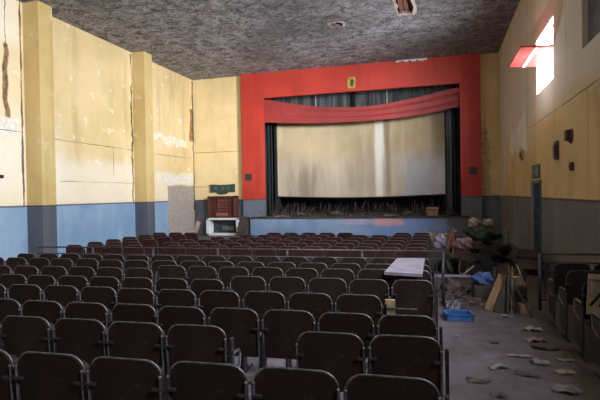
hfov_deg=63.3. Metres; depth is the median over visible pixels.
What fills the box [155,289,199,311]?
chair
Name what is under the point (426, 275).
chair
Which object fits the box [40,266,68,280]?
chair
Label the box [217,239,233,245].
chair
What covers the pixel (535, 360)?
scrap
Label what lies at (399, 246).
chair
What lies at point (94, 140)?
wall
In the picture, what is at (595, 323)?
chair
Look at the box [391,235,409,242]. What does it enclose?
chair
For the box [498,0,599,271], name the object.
wall
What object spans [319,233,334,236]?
chair
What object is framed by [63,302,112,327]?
chair
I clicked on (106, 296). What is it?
chair
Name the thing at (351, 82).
emblem
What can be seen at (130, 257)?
chair
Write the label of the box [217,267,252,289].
chair
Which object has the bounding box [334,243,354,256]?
chair
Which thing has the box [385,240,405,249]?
chair
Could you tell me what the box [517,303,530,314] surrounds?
carton
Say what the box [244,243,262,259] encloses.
chair
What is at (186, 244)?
chair
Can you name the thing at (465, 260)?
heap
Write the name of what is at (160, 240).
chair
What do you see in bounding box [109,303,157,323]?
chair
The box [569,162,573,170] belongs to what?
switch box
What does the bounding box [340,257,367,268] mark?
chair
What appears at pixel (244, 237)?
chair
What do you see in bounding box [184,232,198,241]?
chair
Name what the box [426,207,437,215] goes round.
carton
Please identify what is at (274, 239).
chair
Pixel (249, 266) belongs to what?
chair
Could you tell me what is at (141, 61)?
pilaster
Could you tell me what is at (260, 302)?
chair
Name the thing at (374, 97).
curtain
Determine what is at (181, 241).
chair
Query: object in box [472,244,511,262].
heap
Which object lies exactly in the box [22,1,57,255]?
pilaster
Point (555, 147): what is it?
wall lamp
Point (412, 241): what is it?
chair
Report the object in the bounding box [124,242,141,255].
chair
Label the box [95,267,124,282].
chair
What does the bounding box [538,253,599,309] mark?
railing
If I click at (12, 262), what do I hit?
chair
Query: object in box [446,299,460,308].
heap
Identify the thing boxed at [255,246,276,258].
chair
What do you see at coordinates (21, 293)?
chair
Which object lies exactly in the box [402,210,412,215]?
lump
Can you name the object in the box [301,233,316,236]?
chair
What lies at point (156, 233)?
chair
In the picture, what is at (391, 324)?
chair
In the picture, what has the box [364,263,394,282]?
chair
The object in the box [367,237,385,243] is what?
chair
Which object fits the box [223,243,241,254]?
chair
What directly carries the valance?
hanging from the arch
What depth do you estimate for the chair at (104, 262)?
7.90 m
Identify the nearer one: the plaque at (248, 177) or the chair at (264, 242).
the chair at (264, 242)
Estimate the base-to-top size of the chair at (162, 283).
0.876 m
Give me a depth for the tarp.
13.92 m
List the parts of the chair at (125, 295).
backrest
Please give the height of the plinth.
1.690 m
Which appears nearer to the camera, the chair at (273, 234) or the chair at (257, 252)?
the chair at (257, 252)
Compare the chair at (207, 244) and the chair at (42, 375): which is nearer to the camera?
the chair at (42, 375)
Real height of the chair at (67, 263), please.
0.876 m
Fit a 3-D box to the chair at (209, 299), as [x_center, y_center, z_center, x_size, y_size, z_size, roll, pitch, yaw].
[-0.808,1.391,5.257,0.512,0.876,0.415,-1,1,13]
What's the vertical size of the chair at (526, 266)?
0.508 m
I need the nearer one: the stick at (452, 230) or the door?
the stick at (452, 230)
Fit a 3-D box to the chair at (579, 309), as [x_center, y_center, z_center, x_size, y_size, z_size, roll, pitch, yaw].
[3.360,1.315,5.414,0.477,0.876,0.415,-1,1,14]
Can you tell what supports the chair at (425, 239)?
on the floor
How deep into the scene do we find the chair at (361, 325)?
4.07 m
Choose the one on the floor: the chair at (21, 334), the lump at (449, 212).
the chair at (21, 334)
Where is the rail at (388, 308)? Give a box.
[382,307,416,310]
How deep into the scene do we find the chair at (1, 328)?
4.21 m
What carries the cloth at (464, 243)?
on the bag at (461, 251)
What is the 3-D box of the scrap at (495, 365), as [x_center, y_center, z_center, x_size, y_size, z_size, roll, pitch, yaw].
[2.104,1.753,5.153,0.228,0.042,0.108,-1,1,-5]
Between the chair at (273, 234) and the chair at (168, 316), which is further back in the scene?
the chair at (273, 234)
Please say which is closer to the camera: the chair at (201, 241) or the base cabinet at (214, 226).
the chair at (201, 241)
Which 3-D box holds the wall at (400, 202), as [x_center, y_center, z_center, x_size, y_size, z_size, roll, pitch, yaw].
[3.248,-2.335,24.257,11.200,7.780,3.900,-1,1,16]
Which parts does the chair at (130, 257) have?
backrest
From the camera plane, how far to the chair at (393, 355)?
3.40 m
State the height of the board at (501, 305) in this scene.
0.586 m
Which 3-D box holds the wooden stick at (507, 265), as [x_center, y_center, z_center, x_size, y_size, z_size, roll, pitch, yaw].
[3.237,1.364,7.444,0.141,0.744,0.027,0,1,42]
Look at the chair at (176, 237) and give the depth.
12.92 m
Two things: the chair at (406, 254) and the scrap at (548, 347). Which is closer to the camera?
the scrap at (548, 347)
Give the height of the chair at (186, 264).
0.876 m
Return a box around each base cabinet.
[206,217,239,235]
[207,196,238,217]
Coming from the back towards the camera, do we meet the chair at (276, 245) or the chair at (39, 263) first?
the chair at (276, 245)
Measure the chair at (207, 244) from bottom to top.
0.876 m
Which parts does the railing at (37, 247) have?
rail, rail, post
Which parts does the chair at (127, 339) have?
backrest, seat, post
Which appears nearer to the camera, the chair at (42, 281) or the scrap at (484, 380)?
the scrap at (484, 380)
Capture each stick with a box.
[446,228,453,247]
[452,229,456,254]
[506,266,509,314]
[507,265,516,313]
[511,267,512,313]
[513,283,533,317]
[516,265,524,285]
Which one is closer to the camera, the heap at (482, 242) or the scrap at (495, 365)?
the scrap at (495, 365)
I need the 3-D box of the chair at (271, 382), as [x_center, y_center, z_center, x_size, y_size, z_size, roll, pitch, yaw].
[0.024,1.401,2.900,0.569,0.876,0.415,-1,1,14]
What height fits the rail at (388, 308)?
0.024 m
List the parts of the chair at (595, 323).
armrest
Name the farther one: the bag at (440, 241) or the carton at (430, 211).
the carton at (430, 211)
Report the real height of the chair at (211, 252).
0.876 m
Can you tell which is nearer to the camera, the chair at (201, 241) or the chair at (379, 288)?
the chair at (379, 288)
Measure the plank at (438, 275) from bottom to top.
0.030 m
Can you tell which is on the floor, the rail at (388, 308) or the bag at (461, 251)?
the bag at (461, 251)
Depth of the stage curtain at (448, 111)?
22.21 m
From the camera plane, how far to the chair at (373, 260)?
7.53 m
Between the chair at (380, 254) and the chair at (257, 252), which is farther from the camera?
the chair at (257, 252)
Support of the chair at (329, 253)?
on the floor
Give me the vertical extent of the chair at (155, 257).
0.876 m
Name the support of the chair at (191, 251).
on the floor
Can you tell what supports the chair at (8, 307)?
on the floor
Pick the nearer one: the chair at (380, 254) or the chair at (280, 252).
the chair at (380, 254)
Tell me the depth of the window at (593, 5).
8.28 m
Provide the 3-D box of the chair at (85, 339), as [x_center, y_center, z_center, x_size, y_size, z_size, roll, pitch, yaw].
[-1.783,1.420,4.149,0.553,0.876,0.415,-1,1,14]
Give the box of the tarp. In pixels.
[461,225,501,240]
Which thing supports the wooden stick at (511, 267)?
on the floor
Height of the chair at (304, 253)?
0.876 m
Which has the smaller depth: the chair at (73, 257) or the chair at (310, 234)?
the chair at (73, 257)
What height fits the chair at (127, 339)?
0.876 m
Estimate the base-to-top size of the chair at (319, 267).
0.876 m
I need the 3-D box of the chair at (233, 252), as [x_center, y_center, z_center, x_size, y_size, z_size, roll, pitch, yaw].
[-1.136,1.349,9.732,0.444,0.876,0.330,-1,1,13]
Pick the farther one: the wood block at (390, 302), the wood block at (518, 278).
the wood block at (518, 278)
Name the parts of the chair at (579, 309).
armrest, backrest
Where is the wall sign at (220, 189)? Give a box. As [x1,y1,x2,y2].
[210,184,234,194]
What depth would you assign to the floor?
5.61 m
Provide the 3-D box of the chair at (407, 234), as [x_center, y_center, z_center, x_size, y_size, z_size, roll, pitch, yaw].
[2.588,1.256,12.292,0.444,0.876,0.330,-1,1,12]
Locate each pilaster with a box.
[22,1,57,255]
[132,51,154,239]
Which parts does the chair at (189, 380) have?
post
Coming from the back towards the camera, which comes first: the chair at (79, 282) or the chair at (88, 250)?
the chair at (88, 250)
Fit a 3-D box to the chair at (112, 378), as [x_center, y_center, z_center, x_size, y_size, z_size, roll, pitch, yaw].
[-1.044,1.418,3.135,0.569,0.876,0.415,-1,1,14]
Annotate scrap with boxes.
[465,377,492,383]
[487,363,510,368]
[490,391,507,398]
[507,353,532,357]
[515,370,539,378]
[522,336,546,341]
[523,326,542,331]
[529,343,558,350]
[529,358,550,364]
[551,383,583,393]
[555,357,575,361]
[555,369,575,373]
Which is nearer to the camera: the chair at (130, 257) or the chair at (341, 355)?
the chair at (341, 355)
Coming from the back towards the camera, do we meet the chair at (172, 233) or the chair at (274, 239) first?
the chair at (172, 233)
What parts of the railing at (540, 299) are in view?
post, rail, rail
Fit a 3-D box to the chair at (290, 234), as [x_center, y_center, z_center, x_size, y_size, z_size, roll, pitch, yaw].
[-0.217,1.299,12.947,0.443,0.876,0.330,-1,1,15]
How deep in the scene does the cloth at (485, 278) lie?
8.42 m
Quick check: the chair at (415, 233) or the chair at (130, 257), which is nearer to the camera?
the chair at (130, 257)
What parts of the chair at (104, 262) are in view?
backrest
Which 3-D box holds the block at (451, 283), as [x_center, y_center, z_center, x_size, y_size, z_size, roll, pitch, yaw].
[2.790,1.558,9.055,0.365,0.332,0.199,-1,1,16]
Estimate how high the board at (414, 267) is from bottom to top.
0.035 m
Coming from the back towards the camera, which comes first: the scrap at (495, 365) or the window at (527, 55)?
the window at (527, 55)
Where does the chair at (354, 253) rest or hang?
on the floor
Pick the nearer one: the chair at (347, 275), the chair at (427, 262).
the chair at (347, 275)
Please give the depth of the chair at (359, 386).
2.65 m
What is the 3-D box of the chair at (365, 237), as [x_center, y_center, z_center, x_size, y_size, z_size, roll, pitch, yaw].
[1.460,1.281,11.831,0.444,0.876,0.330,-1,1,14]
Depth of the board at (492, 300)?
7.65 m
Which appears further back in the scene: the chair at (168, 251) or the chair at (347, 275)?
the chair at (168, 251)
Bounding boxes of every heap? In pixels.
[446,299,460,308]
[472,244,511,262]
[479,241,495,245]
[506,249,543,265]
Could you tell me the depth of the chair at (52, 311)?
4.78 m
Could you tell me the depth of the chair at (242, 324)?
4.32 m
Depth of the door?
13.07 m
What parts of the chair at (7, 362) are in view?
backrest, seat, post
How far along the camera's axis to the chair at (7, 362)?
3.24 m
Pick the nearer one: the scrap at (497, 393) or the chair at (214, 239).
the scrap at (497, 393)
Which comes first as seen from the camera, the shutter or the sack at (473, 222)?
the shutter
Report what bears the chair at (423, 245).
on the floor
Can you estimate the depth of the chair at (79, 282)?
6.30 m
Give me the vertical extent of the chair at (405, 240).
0.876 m
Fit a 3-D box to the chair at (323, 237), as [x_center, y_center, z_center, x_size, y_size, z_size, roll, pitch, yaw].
[0.535,1.295,12.086,0.444,0.876,0.330,-1,1,15]
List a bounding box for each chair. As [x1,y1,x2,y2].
[0,257,6,265]
[0,265,13,275]
[0,274,27,287]
[0,284,9,298]
[0,299,22,323]
[0,315,56,357]
[0,322,3,349]
[0,349,20,399]
[5,257,28,269]
[6,284,44,303]
[12,266,41,277]
[13,351,91,399]
[17,253,37,260]
[20,300,65,324]
[26,275,58,289]
[27,258,50,269]
[39,253,59,260]
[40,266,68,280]
[42,285,81,307]
[49,258,75,270]
[51,318,110,365]
[57,275,89,290]
[60,254,81,263]
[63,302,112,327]
[66,245,85,256]
[67,266,95,280]
[75,258,98,271]
[79,286,117,312]
[82,254,102,261]
[85,356,170,399]
[86,245,104,256]
[87,242,104,246]
[88,276,121,292]
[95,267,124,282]
[97,259,124,272]
[103,254,125,263]
[105,242,123,248]
[105,245,124,257]
[105,321,169,375]
[106,239,122,244]
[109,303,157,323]
[115,288,158,312]
[120,277,156,296]
[122,237,136,242]
[123,239,138,245]
[123,260,151,270]
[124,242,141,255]
[124,268,156,284]
[125,255,151,264]
[126,245,145,258]
[138,235,151,240]
[139,237,153,242]
[141,239,158,256]
[150,255,174,265]
[150,260,176,274]
[153,232,165,237]
[154,235,167,240]
[154,278,190,294]
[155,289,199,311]
[156,265,187,283]
[156,306,210,334]
[157,237,172,253]
[162,242,179,253]
[165,324,240,374]
[166,245,186,260]
[166,361,255,399]
[169,232,181,236]
[171,234,186,242]
[175,255,199,264]
[178,239,194,244]
[180,260,205,271]
[182,242,199,254]
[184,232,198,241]
[186,266,217,285]
[188,245,208,260]
[189,279,228,300]
[197,239,212,244]
[198,290,245,373]
[202,255,225,265]
[203,242,220,249]
[208,261,234,276]
[208,307,265,369]
[209,246,229,260]
[210,237,225,241]
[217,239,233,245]
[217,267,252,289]
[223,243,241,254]
[227,237,243,242]
[228,256,252,266]
[229,276,269,307]
[231,246,253,261]
[235,240,252,245]
[237,261,264,275]
[239,235,253,239]
[242,291,292,372]
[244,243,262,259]
[247,237,263,242]
[251,267,283,290]
[251,366,344,399]
[255,240,272,245]
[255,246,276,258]
[255,256,280,266]
[257,235,272,239]
[261,309,315,366]
[265,237,281,242]
[267,232,280,236]
[267,243,285,257]
[268,262,295,276]
[268,276,307,309]
[275,235,289,239]
[276,240,294,245]
[278,246,300,260]
[282,256,308,267]
[283,233,297,236]
[285,237,301,242]
[285,268,318,292]
[287,292,335,367]
[288,243,307,255]
[294,235,309,239]
[295,331,371,391]
[297,240,315,246]
[298,262,327,277]
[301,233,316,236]
[302,247,323,261]
[305,237,321,242]
[307,277,348,311]
[310,257,337,267]
[311,243,330,256]
[313,235,328,239]
[317,312,377,359]
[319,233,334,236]
[319,240,337,246]
[320,268,357,293]
[325,237,342,242]
[327,247,349,262]
[331,263,360,278]
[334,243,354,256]
[335,294,386,336]
[337,232,352,239]
[340,240,359,246]
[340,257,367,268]
[344,374,449,399]
[346,237,363,243]
[348,279,392,314]
[351,235,367,240]
[352,247,374,263]
[357,243,378,257]
[357,269,394,296]
[363,240,382,247]
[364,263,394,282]
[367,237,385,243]
[368,334,449,399]
[369,258,395,263]
[371,235,388,240]
[377,247,401,257]
[377,314,443,399]
[382,243,403,257]
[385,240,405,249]
[388,238,407,245]
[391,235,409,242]
[391,279,437,341]
[394,233,410,239]
[394,270,435,322]
[404,247,427,257]
[406,243,428,257]
[408,240,429,260]
[410,238,430,257]
[412,235,431,272]
[414,233,430,237]
[423,264,433,284]
[424,258,432,270]
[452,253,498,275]
[459,242,491,259]
[513,249,541,272]
[514,258,552,289]
[548,263,592,328]
[559,270,599,342]
[573,281,599,361]
[591,312,599,378]
[593,264,599,270]
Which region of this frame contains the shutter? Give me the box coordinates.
[510,45,553,66]
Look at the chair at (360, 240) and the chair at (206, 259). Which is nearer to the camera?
the chair at (206, 259)
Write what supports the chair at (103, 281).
on the floor
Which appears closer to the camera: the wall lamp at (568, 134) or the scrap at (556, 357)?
the scrap at (556, 357)
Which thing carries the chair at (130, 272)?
on the floor
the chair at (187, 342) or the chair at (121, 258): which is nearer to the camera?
the chair at (187, 342)
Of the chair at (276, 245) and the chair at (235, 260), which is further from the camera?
the chair at (276, 245)
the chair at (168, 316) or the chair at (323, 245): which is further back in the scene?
the chair at (323, 245)
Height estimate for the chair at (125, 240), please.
0.876 m
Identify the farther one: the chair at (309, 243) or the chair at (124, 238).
the chair at (124, 238)
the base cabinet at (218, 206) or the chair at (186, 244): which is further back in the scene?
the base cabinet at (218, 206)
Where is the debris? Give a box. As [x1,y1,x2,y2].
[270,199,457,215]
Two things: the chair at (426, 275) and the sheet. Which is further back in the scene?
the sheet
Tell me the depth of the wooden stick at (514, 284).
7.18 m
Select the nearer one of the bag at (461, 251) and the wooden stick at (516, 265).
the wooden stick at (516, 265)
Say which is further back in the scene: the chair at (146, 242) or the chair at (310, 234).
the chair at (310, 234)
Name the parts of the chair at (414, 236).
backrest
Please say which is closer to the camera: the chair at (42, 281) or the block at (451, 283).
the chair at (42, 281)
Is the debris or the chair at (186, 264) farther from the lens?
the debris
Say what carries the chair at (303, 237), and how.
on the floor
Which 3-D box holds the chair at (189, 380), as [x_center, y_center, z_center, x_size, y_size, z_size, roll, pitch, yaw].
[-0.508,1.409,3.025,0.569,0.876,0.415,-1,1,14]
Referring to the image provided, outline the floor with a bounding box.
[149,234,599,399]
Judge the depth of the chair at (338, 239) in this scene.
11.22 m
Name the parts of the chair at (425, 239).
backrest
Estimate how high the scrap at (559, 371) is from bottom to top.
0.024 m
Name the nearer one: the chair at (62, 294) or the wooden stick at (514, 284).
the chair at (62, 294)
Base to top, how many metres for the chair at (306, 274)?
0.876 m
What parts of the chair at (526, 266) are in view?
backrest, seat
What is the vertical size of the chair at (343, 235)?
0.876 m
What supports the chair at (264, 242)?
on the floor
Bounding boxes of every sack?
[440,253,460,274]
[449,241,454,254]
[468,217,481,226]
[482,219,493,225]
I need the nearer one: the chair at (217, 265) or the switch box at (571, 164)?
the chair at (217, 265)
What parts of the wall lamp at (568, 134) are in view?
plate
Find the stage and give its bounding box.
[249,212,468,236]
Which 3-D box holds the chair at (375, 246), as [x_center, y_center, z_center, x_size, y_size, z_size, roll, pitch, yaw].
[1.378,1.304,9.791,0.443,0.876,0.330,-1,1,15]
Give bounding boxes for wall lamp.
[519,150,523,159]
[552,140,558,159]
[564,128,573,143]
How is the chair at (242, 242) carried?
on the floor
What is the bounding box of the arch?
[241,53,481,199]
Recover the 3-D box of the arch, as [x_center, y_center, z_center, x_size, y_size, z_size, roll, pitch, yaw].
[2.470,-3.094,22.153,10.800,5.990,0.550,-1,1,16]
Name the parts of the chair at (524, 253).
backrest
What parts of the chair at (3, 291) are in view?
backrest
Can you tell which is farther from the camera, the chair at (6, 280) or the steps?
the steps
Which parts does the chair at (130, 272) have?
backrest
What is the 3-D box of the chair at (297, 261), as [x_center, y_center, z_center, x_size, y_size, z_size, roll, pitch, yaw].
[-0.030,1.348,7.959,0.492,0.876,0.415,-1,1,14]
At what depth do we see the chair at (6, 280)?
6.53 m
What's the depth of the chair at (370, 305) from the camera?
4.80 m
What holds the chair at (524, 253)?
on the floor
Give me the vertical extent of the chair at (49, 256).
0.876 m
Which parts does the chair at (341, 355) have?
armrest, post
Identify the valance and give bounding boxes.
[263,87,459,122]
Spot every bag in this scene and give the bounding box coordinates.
[433,233,447,247]
[457,249,469,253]
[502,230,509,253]
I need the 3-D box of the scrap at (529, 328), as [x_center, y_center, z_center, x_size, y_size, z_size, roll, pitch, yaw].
[3.118,1.718,6.517,0.263,0.048,0.175,-1,1,37]
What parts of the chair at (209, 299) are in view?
backrest, post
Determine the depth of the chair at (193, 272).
6.97 m
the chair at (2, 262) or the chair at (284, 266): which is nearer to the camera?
the chair at (284, 266)
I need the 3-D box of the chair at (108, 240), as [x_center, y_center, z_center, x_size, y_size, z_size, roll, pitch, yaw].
[-4.511,1.387,11.897,0.443,0.876,0.330,-1,1,14]
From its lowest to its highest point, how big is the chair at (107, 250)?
0.876 m
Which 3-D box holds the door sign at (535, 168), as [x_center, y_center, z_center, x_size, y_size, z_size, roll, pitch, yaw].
[6.188,-0.746,12.784,0.036,0.360,1.040,-1,1,16]
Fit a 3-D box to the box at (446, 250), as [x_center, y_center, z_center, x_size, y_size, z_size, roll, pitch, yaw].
[3.374,1.416,11.748,0.440,0.540,0.360,-1,1,16]
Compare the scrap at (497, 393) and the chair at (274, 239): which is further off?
the chair at (274, 239)
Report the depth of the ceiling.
17.11 m
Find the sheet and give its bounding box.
[432,233,448,242]
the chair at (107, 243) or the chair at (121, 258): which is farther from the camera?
the chair at (107, 243)
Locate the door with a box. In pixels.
[531,180,542,260]
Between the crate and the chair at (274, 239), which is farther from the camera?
the chair at (274, 239)
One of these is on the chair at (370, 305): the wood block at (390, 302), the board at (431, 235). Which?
the wood block at (390, 302)
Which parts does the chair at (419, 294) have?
backrest, post, post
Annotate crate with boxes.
[471,282,492,299]
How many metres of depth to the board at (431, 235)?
11.84 m
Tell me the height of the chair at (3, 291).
0.876 m
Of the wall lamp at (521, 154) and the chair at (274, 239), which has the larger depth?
the wall lamp at (521, 154)
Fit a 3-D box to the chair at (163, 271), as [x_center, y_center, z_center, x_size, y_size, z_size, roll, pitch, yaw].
[-1.833,1.388,7.214,0.513,0.876,0.415,-1,1,13]
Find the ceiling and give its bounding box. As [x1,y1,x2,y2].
[17,0,519,79]
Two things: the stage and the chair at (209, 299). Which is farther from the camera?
the stage
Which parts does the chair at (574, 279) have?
armrest, backrest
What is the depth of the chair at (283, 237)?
12.19 m
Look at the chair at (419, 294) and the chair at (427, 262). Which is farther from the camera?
the chair at (427, 262)
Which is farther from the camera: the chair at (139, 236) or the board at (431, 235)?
the chair at (139, 236)
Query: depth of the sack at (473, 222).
14.07 m
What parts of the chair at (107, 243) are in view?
backrest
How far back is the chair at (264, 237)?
12.34 m
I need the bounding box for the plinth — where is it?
[243,196,481,234]
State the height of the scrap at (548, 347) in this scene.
0.043 m
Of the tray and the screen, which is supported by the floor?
the tray
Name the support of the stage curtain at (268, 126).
on the stage
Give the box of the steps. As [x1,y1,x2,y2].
[236,217,248,235]
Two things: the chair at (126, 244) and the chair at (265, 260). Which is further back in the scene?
the chair at (126, 244)
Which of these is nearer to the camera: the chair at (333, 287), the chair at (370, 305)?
the chair at (370, 305)
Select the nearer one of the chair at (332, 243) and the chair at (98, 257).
the chair at (98, 257)
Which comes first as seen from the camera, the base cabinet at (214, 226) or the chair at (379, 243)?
the chair at (379, 243)
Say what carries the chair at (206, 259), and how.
on the floor
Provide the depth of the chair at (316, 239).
11.29 m
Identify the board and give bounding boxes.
[190,220,199,232]
[384,258,424,276]
[428,230,434,241]
[484,274,505,311]
[494,276,517,313]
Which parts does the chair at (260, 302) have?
backrest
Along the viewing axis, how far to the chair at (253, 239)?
11.68 m
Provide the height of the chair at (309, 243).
0.876 m
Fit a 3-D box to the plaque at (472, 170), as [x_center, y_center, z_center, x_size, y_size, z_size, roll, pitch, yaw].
[7.293,-1.238,20.515,0.340,0.340,0.040,-1,1,16]
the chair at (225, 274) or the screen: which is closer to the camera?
the chair at (225, 274)
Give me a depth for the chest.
7.65 m
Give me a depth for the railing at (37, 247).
8.74 m
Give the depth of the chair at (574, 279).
6.04 m
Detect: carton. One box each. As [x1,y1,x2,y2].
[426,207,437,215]
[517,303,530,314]
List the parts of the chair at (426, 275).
backrest, post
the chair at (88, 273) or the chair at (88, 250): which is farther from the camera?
the chair at (88, 250)
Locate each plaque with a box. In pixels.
[245,173,251,180]
[469,166,476,174]
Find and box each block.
[385,299,394,313]
[440,277,459,290]
[513,276,521,284]
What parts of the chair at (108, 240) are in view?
backrest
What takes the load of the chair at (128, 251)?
on the floor
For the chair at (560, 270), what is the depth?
6.68 m
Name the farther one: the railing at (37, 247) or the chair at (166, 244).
the chair at (166, 244)
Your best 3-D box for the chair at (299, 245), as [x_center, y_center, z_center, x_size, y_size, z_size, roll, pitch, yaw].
[-0.020,1.325,10.146,0.443,0.876,0.330,-1,1,12]
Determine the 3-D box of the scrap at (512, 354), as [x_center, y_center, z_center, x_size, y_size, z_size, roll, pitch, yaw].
[2.483,1.750,5.489,0.273,0.027,0.084,-1,1,19]
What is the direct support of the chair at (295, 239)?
on the floor
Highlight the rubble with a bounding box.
[440,282,485,307]
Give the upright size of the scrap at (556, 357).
0.025 m
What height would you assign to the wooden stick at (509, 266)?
0.728 m
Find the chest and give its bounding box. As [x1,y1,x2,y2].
[509,284,526,309]
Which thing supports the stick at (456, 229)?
on the floor
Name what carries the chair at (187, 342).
on the floor
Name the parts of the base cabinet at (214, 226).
panel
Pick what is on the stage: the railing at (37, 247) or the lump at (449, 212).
the lump at (449, 212)
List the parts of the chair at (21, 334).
seat, post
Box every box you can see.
[431,247,448,270]
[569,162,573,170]
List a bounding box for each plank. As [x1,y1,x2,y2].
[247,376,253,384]
[434,274,470,277]
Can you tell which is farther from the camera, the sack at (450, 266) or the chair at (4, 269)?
the sack at (450, 266)
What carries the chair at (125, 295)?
on the floor
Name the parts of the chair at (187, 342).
backrest, post, armrest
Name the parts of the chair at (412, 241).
backrest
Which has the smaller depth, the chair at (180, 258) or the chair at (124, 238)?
the chair at (180, 258)
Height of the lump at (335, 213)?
0.245 m
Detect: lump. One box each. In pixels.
[330,211,340,215]
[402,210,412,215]
[445,209,453,214]
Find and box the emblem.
[347,77,355,88]
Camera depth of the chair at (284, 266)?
7.24 m
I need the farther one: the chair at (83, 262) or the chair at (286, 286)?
the chair at (83, 262)
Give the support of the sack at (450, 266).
on the floor
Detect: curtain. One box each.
[265,99,273,215]
[268,84,456,130]
[445,88,452,209]
[452,84,460,213]
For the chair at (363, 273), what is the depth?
6.41 m
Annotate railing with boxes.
[36,246,444,305]
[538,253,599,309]
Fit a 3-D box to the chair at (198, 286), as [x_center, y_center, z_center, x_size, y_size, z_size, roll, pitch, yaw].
[-1.076,1.388,5.976,0.490,0.876,0.415,-1,1,14]
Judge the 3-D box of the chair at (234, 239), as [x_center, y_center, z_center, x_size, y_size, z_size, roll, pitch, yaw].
[-1.536,1.334,11.830,0.443,0.876,0.330,-1,1,13]
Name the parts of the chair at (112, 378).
seat, post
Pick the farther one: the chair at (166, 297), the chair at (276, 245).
the chair at (276, 245)
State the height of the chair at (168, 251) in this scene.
0.876 m
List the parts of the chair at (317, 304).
backrest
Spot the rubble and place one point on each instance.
(465, 297)
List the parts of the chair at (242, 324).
backrest, post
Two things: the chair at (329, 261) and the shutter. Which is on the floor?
the chair at (329, 261)
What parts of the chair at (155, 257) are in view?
backrest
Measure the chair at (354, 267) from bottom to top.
0.876 m
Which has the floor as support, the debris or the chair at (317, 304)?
the chair at (317, 304)
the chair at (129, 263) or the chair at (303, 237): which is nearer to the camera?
the chair at (129, 263)
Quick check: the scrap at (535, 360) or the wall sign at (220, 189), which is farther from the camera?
the wall sign at (220, 189)
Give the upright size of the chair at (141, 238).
0.876 m
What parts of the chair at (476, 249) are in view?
backrest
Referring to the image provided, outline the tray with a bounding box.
[443,309,474,321]
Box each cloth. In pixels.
[452,237,471,249]
[470,272,494,284]
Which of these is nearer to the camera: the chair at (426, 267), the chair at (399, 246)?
the chair at (426, 267)
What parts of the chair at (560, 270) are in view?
backrest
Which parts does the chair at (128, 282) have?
backrest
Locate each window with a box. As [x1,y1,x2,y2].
[510,27,553,87]
[588,0,599,42]
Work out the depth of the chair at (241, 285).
6.03 m
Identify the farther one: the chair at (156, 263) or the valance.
the valance
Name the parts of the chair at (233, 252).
backrest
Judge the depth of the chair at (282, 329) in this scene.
4.23 m
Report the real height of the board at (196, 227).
0.904 m
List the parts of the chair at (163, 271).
backrest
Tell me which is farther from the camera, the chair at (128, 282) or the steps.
the steps
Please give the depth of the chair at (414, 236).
11.45 m
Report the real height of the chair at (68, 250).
0.876 m
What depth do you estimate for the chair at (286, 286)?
5.93 m
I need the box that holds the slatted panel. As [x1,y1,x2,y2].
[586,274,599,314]
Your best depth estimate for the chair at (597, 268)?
6.55 m
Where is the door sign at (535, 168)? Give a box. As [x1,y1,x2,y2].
[532,164,539,178]
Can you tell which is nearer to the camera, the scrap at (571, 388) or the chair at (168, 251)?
the scrap at (571, 388)
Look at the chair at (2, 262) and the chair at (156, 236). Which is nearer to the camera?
the chair at (2, 262)
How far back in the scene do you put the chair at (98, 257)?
8.73 m
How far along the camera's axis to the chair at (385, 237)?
11.64 m
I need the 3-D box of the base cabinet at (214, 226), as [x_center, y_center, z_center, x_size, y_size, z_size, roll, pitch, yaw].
[-3.607,1.266,23.408,1.680,0.840,0.600,-1,1,16]
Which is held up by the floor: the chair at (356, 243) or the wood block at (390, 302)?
the chair at (356, 243)
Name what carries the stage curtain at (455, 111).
on the stage
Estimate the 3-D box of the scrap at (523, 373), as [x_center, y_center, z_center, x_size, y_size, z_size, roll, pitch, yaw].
[2.308,1.764,4.942,0.256,0.018,0.158,-1,1,31]
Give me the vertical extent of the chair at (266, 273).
0.876 m
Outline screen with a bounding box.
[274,110,446,213]
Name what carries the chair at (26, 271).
on the floor
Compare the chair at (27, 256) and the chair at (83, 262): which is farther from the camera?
the chair at (27, 256)
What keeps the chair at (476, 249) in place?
on the floor
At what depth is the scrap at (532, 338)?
6.04 m
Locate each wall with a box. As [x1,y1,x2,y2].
[0,0,195,260]
[193,53,500,233]
[266,98,452,213]
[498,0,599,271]

